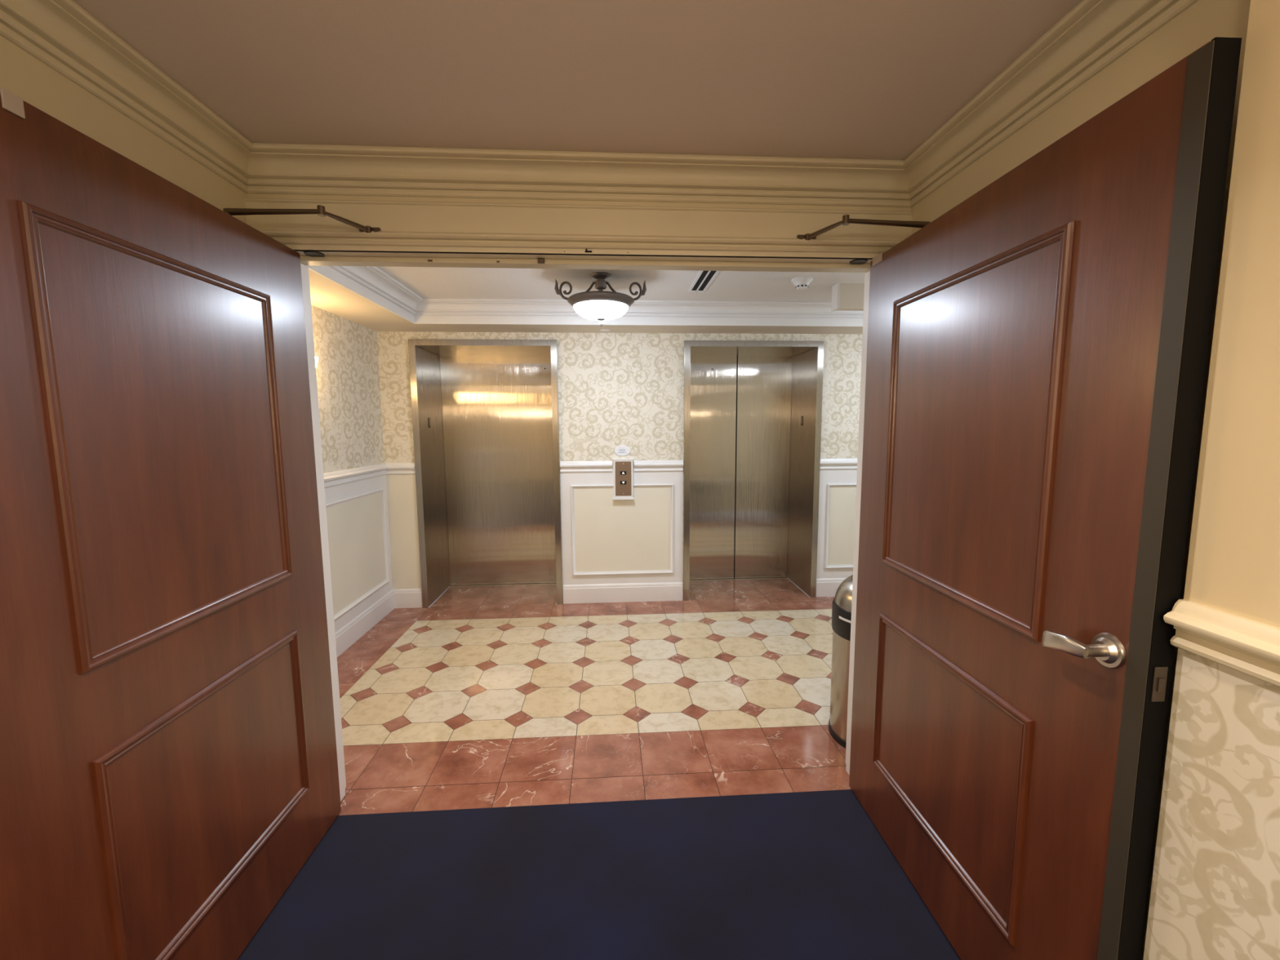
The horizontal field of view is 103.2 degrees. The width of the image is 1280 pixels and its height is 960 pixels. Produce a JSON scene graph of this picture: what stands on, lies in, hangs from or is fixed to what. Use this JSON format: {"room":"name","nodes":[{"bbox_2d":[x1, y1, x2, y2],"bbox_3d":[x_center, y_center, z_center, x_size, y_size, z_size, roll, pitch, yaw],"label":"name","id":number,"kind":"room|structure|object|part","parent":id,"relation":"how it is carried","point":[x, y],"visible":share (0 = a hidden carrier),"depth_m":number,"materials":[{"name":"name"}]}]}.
{"room":"hotel corridor","nodes":[
{"label":"hotel corridor","id":0,"kind":"room"},
{"bbox_2d":[0,35,247,224],"bbox_3d":[-1.170,0.422,-1.344,0.310,2.455,6.386,-1,6,-3],"label":"wall","id":1,"kind":"structure","parent":0,"point":[22,74],"depth_m":1.23,"materials":[{"name":"paint"}]},
{"bbox_2d":[0,87,341,959],"bbox_3d":[-1.159,0.311,1.321,0.067,2.083,1.112,-1,6,-3],"label":"door","id":2,"kind":"structure","parent":1,"relation":"in","point":[169,763],"depth_m":1.16,"materials":[{"name":"brown wood"}]},
{"bbox_3d":[-1.134,-0.094,1.298,0.011,0.898,0.672,-1,6,-3],"label":"panel moulding","id":3,"kind":"part","parent":2,"relation":"part of","materials":[{"name":"brown wood"}]},
{"bbox_3d":[-1.129,0.823,1.396,0.011,0.573,0.672,-1,6,-3],"label":"panel moulding","id":4,"kind":"part","parent":2,"relation":"part of","materials":[{"name":"brown wood"}]},
{"bbox_2d":[222,204,380,232],"bbox_3d":[-1.070,-0.775,1.589,0.440,0.139,0.232,-2,6,-17],"label":"door closer","id":5,"kind":"object","parent":2,"relation":"attached to","point":[320,211],"depth_m":1.54,"materials":[{"name":"brown metal"}]},
{"bbox_3d":[-1.113,-0.816,1.546,0.280,0.021,0.021,-1,6,-2],"label":"arm","id":6,"kind":"part","parent":5,"relation":"part of","materials":[{"name":"brown metal"}]},
{"bbox_2d":[311,305,384,473],"bbox_3d":[-2.092,-0.105,3.405,0.150,2.500,2.979,-1,6,-3],"label":"wall","id":7,"kind":"structure","parent":0,"point":[348,369],"depth_m":3.52,"materials":[{"name":"paper"}]},
{"bbox_2d":[315,356,318,367],"bbox_3d":[-1.937,-0.657,2.943,0.118,0.176,0.212,-1,6,-3],"label":"wall sconce","id":8,"kind":"object","parent":7,"relation":"attached to","point":[316,357],"visible":0.16,"depth_m":2.96,"materials":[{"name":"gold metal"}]},
{"bbox_2d":[324,474,392,632],"bbox_3d":[-1.978,0.620,3.087,0.026,1.125,2.179,-1,6,-3],"label":"panelling","id":9,"kind":"object","parent":7,"relation":"attached to","point":[357,514],"visible":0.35,"depth_m":3.63,"materials":[{"name":"white paint"}]},
{"bbox_2d":[323,462,415,488],"bbox_3d":[-1.872,0.024,3.029,0.241,0.092,2.179,-1,6,-3],"label":"chair rail","id":10,"kind":"object","parent":7,"relation":"attached to","point":[342,477],"visible":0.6,"depth_m":3.74,"materials":[{"name":"white paint"}]},
{"bbox_2d":[334,588,422,657],"bbox_3d":[-1.866,1.097,3.145,0.241,0.162,2.179,-1,6,-3],"label":"baseboard","id":11,"kind":"structure","parent":7,"relation":"attached to","point":[357,627],"depth_m":3.86,"materials":[{"name":"white paint"}]},
{"bbox_2d":[72,0,1081,159],"bbox_3d":[0.031,-0.809,-1.442,2.625,0.100,6.506,-1,6,-3],"label":"ceiling","id":12,"kind":"structure","parent":0,"point":[856,79],"depth_m":1.29,"materials":[{"name":"paint"}]},
{"bbox_2d":[246,193,911,211],"bbox_3d":[0.839,0.026,2.028,5.830,2.500,0.144,-1,6,-3],"label":"wall","id":13,"kind":"structure","parent":0,"point":[248,195],"depth_m":1.78,"materials":[{"name":"paint"}]},
{"bbox_2d":[243,198,913,801],"bbox_3d":[-0.165,0.156,1.973,2.326,2.264,0.194,-1,6,-3],"label":"door frame","id":14,"kind":"structure","parent":13,"relation":"attached to","point":[411,233],"depth_m":1.81,"materials":[{"name":"paint"}]},
{"bbox_3d":[-1.143,-0.792,1.781,0.064,0.005,0.064,-1,6,-3],"label":"pivot plate","id":15,"kind":"part","parent":14,"relation":"part of","materials":[{"name":"black plastic"}]},
{"bbox_3d":[-1.277,0.199,1.996,0.085,2.188,0.018,-1,6,-3],"label":"lobby casing","id":16,"kind":"part","parent":14,"relation":"part of","materials":[{"name":"white paint"}]},
{"bbox_3d":[-0.167,-0.881,1.786,2.325,0.161,0.044,-1,6,-3],"label":"head casing","id":17,"kind":"part","parent":14,"relation":"part of","materials":[{"name":"paint"}]},
{"bbox_3d":[0.948,0.171,2.132,0.085,2.188,0.018,-1,6,-3],"label":"lobby casing","id":18,"kind":"part","parent":14,"relation":"part of","materials":[{"name":"white paint"}]},
{"bbox_3d":[0.819,-0.817,1.901,0.064,0.005,0.064,-1,6,-3],"label":"pivot plate","id":19,"kind":"part","parent":14,"relation":"part of","materials":[{"name":"black plastic"}]},
{"bbox_2d":[308,266,865,333],"bbox_3d":[0.760,-1.212,3.061,5.730,0.258,2.179,-1,6,-3],"label":"ceiling","id":20,"kind":"structure","parent":0,"point":[326,295],"depth_m":3.33,"materials":[{"name":"paint"}]},
{"bbox_2d":[308,265,863,326],"bbox_3d":[0.759,-1.165,3.092,4.730,0.158,1.490,-1,6,-3],"label":"trim","id":21,"kind":"structure","parent":20,"relation":"attached to","point":[371,283],"depth_m":3.72,"materials":[{"name":"white paint"}]},
{"bbox_2d":[554,271,646,326],"bbox_3d":[-0.228,-1.085,3.091,0.440,0.305,0.416,-6,9,-44],"label":"ceiling lamp","id":22,"kind":"object","parent":20,"relation":"attached to","point":[601,305],"visible":1,"depth_m":3.00,"materials":[{"name":"white glass"}]},
{"bbox_3d":[-0.392,-1.154,3.078,0.256,0.134,0.025,0,6,4],"label":"scroll arm","id":23,"kind":"part","parent":22,"relation":"part of","materials":[{"name":"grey metal"}]},
{"bbox_3d":[-0.237,-1.157,3.066,0.068,0.118,0.068,-1,6,-3],"label":"stem","id":24,"kind":"part","parent":22,"relation":"part of","materials":[{"name":"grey metal"}]},
{"bbox_3d":[-0.236,-1.015,3.081,0.334,0.078,0.334,-1,6,-3],"label":"lamp shade","id":25,"kind":"part","parent":22,"relation":"part of","materials":[{"name":"white glass"}]},
{"bbox_3d":[-0.085,-1.158,3.097,0.256,0.134,0.025,-2,6,-11],"label":"scroll arm","id":26,"kind":"part","parent":22,"relation":"part of","materials":[{"name":"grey metal"}]},
{"bbox_2d":[688,271,719,292],"bbox_3d":[0.410,-1.228,2.984,0.114,0.006,0.912,-1,6,-3],"label":"ceiling vent","id":27,"kind":"object","parent":20,"relation":"in","point":[704,279],"visible":0.48,"depth_m":3.19,"materials":[{"name":"white plastic"}]},
{"bbox_2d":[791,276,813,289],"bbox_3d":[1.014,-1.225,3.177,0.128,0.060,0.128,-1,6,-3],"label":"smoke detector","id":28,"kind":"object","parent":20,"relation":"attached to","point":[800,282],"visible":1,"depth_m":3.14,"materials":[{"name":"white plastic"}]},
{"bbox_2d":[831,283,864,311],"bbox_3d":[2.188,-1.203,3.365,1.844,0.159,0.080,-1,6,-3],"label":"beam","id":29,"kind":"structure","parent":20,"relation":"attached to","point":[845,296],"depth_m":3.28,"materials":[{"name":"paint"}]},
{"bbox_3d":[1.276,-1.191,3.310,0.016,0.159,0.080,-1,6,-3],"label":"trim","id":30,"kind":"part","parent":29,"relation":"part of","materials":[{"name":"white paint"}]},
{"bbox_2d":[237,577,960,959],"bbox_3d":[0.959,1.501,0.357,5.730,0.082,9.470,-1,6,-3],"label":"floor","id":31,"kind":"structure","parent":0,"point":[493,695],"depth_m":2.05,"materials":[{"name":"beige stone"}]},
{"bbox_2d":[828,574,853,748],"bbox_3d":[1.103,0.834,2.413,0.368,0.808,0.368,-1,6,-3],"label":"trash can","id":32,"kind":"object","parent":31,"relation":"on","point":[842,602],"visible":0.25,"depth_m":2.37,"materials":[{"name":"silver metal"}]},
{"bbox_3d":[1.101,0.510,2.379,0.350,0.158,0.350,-1,6,-3],"label":"dome lid","id":33,"kind":"part","parent":32,"relation":"part of","materials":[{"name":"metal"}]},
{"bbox_2d":[377,331,862,603],"bbox_3d":[0.677,-0.251,4.615,5.530,2.500,0.711,-1,6,-3],"label":"wall","id":34,"kind":"structure","parent":0,"point":[615,389],"depth_m":4.16,"materials":[{"name":"paper"}]},
{"bbox_2d":[386,474,421,589],"bbox_3d":[-1.936,0.503,4.174,0.241,1.125,0.006,-1,6,-3],"label":"panelling","id":35,"kind":"object","parent":34,"relation":"attached to","point":[401,488],"visible":0.93,"depth_m":4.16,"materials":[{"name":"beige paint"}]},
{"bbox_2d":[408,338,562,608],"bbox_3d":[-1.256,-0.060,4.427,1.157,2.182,0.585,-1,6,-3],"label":"frame","id":36,"kind":"object","parent":34,"relation":"attached to","point":[424,365],"visible":0.89,"depth_m":4.22,"materials":[{"name":"metal"}]},
{"bbox_3d":[-1.267,0.995,4.817,1.057,0.002,0.026,-1,6,-3],"label":"sill","id":37,"kind":"part","parent":36,"relation":"part of","materials":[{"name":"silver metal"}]},
{"bbox_2d":[439,355,555,585],"bbox_3d":[-1.275,-0.082,4.733,1.055,2.149,0.032,-1,6,-3],"label":"door","id":38,"kind":"structure","parent":34,"relation":"in","point":[497,423],"depth_m":4.71,"materials":[{"name":"metal"}]},
{"bbox_2d":[560,470,683,585],"bbox_3d":[-0.145,0.482,4.273,1.021,1.125,0.026,-1,6,-3],"label":"panelling","id":39,"kind":"object","parent":34,"relation":"attached to","point":[605,540],"visible":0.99,"depth_m":4.27,"materials":[{"name":"white paint"}]},
{"bbox_3d":[-0.143,0.418,4.263,0.856,0.763,0.020,-1,6,-3],"label":"panel moulding","id":40,"kind":"part","parent":39,"relation":"part of","materials":[{"name":"white paint"}]},
{"bbox_2d":[560,460,683,472],"bbox_3d":[-0.148,-0.113,4.203,1.021,0.092,0.034,-1,6,-3],"label":"chair rail","id":41,"kind":"object","parent":34,"relation":"attached to","point":[639,465],"visible":1,"depth_m":4.20,"materials":[{"name":"white paint"}]},
{"bbox_2d":[614,445,630,456],"bbox_3d":[-0.146,-0.242,4.202,0.132,0.086,0.009,-1,6,-3],"label":"oval sign","id":42,"kind":"object","parent":34,"relation":"attached to","point":[621,451],"visible":1,"depth_m":4.20,"materials":[{"name":"white plastic"}]},
{"bbox_2d":[562,582,683,604],"bbox_3d":[-0.142,0.960,4.327,1.021,0.162,0.016,-1,6,-3],"label":"baseboard","id":43,"kind":"structure","parent":34,"relation":"attached to","point":[666,591],"depth_m":4.32,"materials":[{"name":"white paint"}]},
{"bbox_2d":[613,458,634,499],"bbox_3d":[-0.139,-0.006,4.207,0.176,0.338,0.050,-1,6,-3],"label":"station","id":44,"kind":"object","parent":34,"relation":"attached to","point":[623,468],"visible":1,"depth_m":4.19,"materials":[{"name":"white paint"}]},
{"bbox_3d":[-0.138,-0.011,4.188,0.132,0.284,0.004,-1,6,-3],"label":"plate","id":45,"kind":"part","parent":44,"relation":"part of","materials":[{"name":"brown metal"}]},
{"bbox_2d":[689,355,792,579],"bbox_3d":[0.910,-0.109,4.866,1.059,2.149,0.032,-1,6,-3],"label":"door","id":46,"kind":"structure","parent":34,"relation":"in","point":[740,422],"depth_m":4.85,"materials":[{"name":"metal"}]},
{"bbox_2d":[683,340,823,600],"bbox_3d":[0.929,-0.087,4.561,1.161,2.182,0.585,-1,6,-3],"label":"frame","id":47,"kind":"object","parent":34,"relation":"attached to","point":[807,361],"visible":0.91,"depth_m":4.40,"materials":[{"name":"metal"}]},
{"bbox_3d":[0.918,0.967,4.950,1.061,0.002,0.026,-1,6,-3],"label":"sill","id":48,"kind":"part","parent":47,"relation":"part of","materials":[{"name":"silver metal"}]},
{"bbox_2d":[815,577,846,596],"bbox_3d":[2.564,1.042,3.415,1.943,0.162,2.179,-1,6,-3],"label":"baseboard","id":49,"kind":"structure","parent":34,"relation":"attached to","point":[828,587],"depth_m":4.43,"materials":[{"name":"white paint"}]},
{"bbox_2d":[816,469,857,578],"bbox_3d":[2.494,0.449,4.434,1.943,1.125,0.026,-1,6,-3],"label":"panelling","id":50,"kind":"object","parent":34,"relation":"attached to","point":[837,487],"visible":0.22,"depth_m":4.38,"materials":[{"name":"white paint"}]},
{"bbox_3d":[2.014,0.396,4.395,0.820,0.735,0.020,-1,6,-3],"label":"panel moulding","id":51,"kind":"part","parent":50,"relation":"part of","materials":[{"name":"white paint"}]},
{"bbox_2d":[819,457,857,469],"bbox_3d":[2.558,-0.032,3.300,1.943,0.092,2.179,-1,6,-3],"label":"chair rail","id":52,"kind":"object","parent":34,"relation":"attached to","point":[825,464],"visible":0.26,"depth_m":4.32,"materials":[{"name":"white paint"}]},
{"bbox_2d":[911,0,1250,959],"bbox_3d":[1.132,0.110,1.435,0.200,2.455,1.088,-1,6,-3],"label":"wall","id":53,"kind":"structure","parent":0,"point":[1205,20],"depth_m":1.06,"materials":[{"name":"paint"}]},
{"bbox_2d":[1142,0,1279,959],"bbox_3d":[1.271,0.450,-1.737,0.317,2.455,5.298,-1,6,-3],"label":"wall","id":54,"kind":"structure","parent":0,"point":[1215,895],"depth_m":0.81,"materials":[{"name":"beige paint"}]},
{"bbox_2d":[0,0,1198,207],"bbox_3d":[0.029,-0.703,-1.390,2.325,0.121,6.386,-1,6,-3],"label":"trim","id":55,"kind":"structure","parent":54,"relation":"attached to","point":[62,35],"depth_m":1.65,"materials":[{"name":"paint"}]},
{"bbox_2d":[848,36,1241,959],"bbox_3d":[0.903,0.284,1.448,0.170,2.086,1.107,-1,6,-2],"label":"door","id":56,"kind":"structure","parent":54,"relation":"in","point":[1037,349],"depth_m":1.13,"materials":[{"name":"brown wood"}]},
{"bbox_2d":[796,214,930,239],"bbox_3d":[0.768,-0.798,1.701,0.445,0.139,0.232,1,6,10],"label":"door closer","id":57,"kind":"object","parent":56,"relation":"attached to","point":[846,220],"depth_m":1.66,"materials":[{"name":"brown metal"}]},
{"bbox_3d":[0.808,-0.840,1.659,0.287,0.021,0.021,-1,6,-7],"label":"arm","id":58,"kind":"part","parent":57,"relation":"part of","materials":[{"name":"brown metal"}]},
{"bbox_3d":[0.877,0.798,1.519,0.011,0.573,0.672,-1,6,-2],"label":"panel moulding","id":59,"kind":"part","parent":56,"relation":"part of","materials":[{"name":"brown wood"}]},
{"bbox_3d":[0.872,-0.119,1.421,0.011,0.898,0.672,-1,6,-2],"label":"panel moulding","id":60,"kind":"part","parent":56,"relation":"part of","materials":[{"name":"brown wood"}]},
{"bbox_3d":[0.851,0.333,1.021,0.025,0.051,0.113,0,6,1],"label":"lever","id":61,"kind":"part","parent":56,"relation":"part of","materials":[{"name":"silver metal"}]},
{"bbox_3d":[0.927,0.364,0.906,0.024,0.065,0.003,-1,6,-3],"label":"latch plate","id":62,"kind":"part","parent":56,"relation":"part of","materials":[{"name":"silver metal"}]},
{"bbox_2d":[1163,599,1279,687],"bbox_3d":[1.096,0.532,-1.740,0.034,0.085,5.298,-1,6,-3],"label":"chair rail","id":63,"kind":"object","parent":54,"relation":"attached to","point":[1246,646],"visible":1,"depth_m":0.81,"materials":[{"name":"beige paint"}]}
]}

